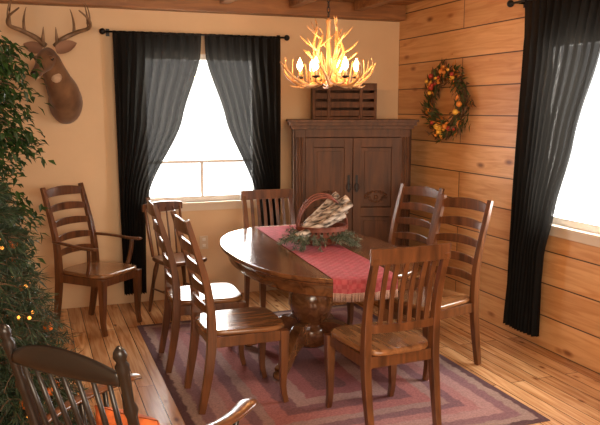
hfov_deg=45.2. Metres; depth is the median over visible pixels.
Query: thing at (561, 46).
curtain
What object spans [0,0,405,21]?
ceiling beam
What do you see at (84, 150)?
wall
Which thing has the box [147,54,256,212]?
window
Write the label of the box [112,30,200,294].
curtain
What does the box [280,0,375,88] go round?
antler chandelier
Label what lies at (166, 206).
chair
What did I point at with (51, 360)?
rocking chair
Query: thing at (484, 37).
wall
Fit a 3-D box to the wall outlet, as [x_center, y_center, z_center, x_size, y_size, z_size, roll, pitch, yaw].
[-0.870,0.271,6.519,0.075,0.120,0.011,-3,9,-20]
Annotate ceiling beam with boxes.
[0,0,405,21]
[219,0,398,10]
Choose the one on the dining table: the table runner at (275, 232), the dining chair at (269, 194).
the table runner at (275, 232)
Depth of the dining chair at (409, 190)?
5.60 m
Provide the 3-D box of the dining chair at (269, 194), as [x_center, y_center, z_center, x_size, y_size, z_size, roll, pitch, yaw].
[-0.189,0.345,5.926,0.466,1.018,0.564,-3,9,-20]
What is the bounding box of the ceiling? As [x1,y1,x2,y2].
[322,0,423,4]
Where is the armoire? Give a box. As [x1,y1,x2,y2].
[286,119,418,300]
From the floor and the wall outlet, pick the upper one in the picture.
the wall outlet
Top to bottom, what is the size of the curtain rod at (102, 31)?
0.060 m
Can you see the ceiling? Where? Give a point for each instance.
(400, 2)
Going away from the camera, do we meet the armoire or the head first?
the head
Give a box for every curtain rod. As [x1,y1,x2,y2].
[99,28,289,40]
[507,0,527,7]
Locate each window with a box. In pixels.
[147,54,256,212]
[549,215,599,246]
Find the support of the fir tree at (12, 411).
on the floor
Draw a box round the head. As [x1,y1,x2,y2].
[5,0,91,123]
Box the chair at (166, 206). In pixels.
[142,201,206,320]
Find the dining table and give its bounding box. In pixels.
[220,226,413,380]
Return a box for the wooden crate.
[311,83,376,118]
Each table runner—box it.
[257,224,295,241]
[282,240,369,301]
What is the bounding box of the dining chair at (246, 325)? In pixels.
[170,210,288,414]
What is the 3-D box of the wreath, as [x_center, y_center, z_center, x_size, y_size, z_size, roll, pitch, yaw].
[1.216,-0.958,6.105,0.144,0.760,0.825,-3,9,-20]
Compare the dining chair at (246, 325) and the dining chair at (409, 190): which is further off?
the dining chair at (409, 190)
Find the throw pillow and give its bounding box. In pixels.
[94,405,159,424]
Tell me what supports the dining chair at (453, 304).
on the area rug
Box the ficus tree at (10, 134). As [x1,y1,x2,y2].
[0,31,55,371]
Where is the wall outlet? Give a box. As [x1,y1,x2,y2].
[200,236,207,248]
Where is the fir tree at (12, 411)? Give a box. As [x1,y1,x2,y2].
[0,180,95,424]
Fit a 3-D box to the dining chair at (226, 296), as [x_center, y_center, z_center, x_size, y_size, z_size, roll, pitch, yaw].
[-0.707,0.457,4.848,0.596,1.106,0.462,-3,9,-17]
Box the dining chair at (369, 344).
[324,242,450,424]
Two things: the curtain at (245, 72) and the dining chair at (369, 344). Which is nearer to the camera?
the dining chair at (369, 344)
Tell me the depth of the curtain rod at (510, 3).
5.15 m
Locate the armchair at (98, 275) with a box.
[40,182,141,336]
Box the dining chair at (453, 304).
[378,194,493,380]
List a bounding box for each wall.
[0,3,399,309]
[398,0,599,373]
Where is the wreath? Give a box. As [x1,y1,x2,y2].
[420,54,475,142]
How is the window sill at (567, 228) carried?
in the wall at (484, 37)
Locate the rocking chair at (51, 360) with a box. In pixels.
[0,323,256,424]
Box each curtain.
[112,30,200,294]
[205,34,280,225]
[503,0,599,336]
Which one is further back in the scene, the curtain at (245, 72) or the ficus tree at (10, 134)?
the curtain at (245, 72)
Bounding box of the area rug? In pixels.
[137,303,549,424]
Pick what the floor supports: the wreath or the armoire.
the armoire
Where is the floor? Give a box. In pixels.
[2,289,599,424]
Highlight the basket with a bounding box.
[276,192,362,252]
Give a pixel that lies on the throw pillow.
(143, 419)
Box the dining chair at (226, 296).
[146,197,245,372]
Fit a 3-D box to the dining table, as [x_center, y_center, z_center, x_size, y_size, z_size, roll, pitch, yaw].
[0.076,0.615,4.925,1.140,0.765,1.900,-3,9,-20]
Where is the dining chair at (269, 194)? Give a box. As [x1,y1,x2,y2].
[240,189,294,307]
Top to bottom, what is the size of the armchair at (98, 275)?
1.106 m
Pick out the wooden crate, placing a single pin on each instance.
(334, 102)
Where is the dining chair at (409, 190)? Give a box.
[347,183,444,324]
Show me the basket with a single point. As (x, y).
(322, 227)
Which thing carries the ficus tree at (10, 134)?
on the floor

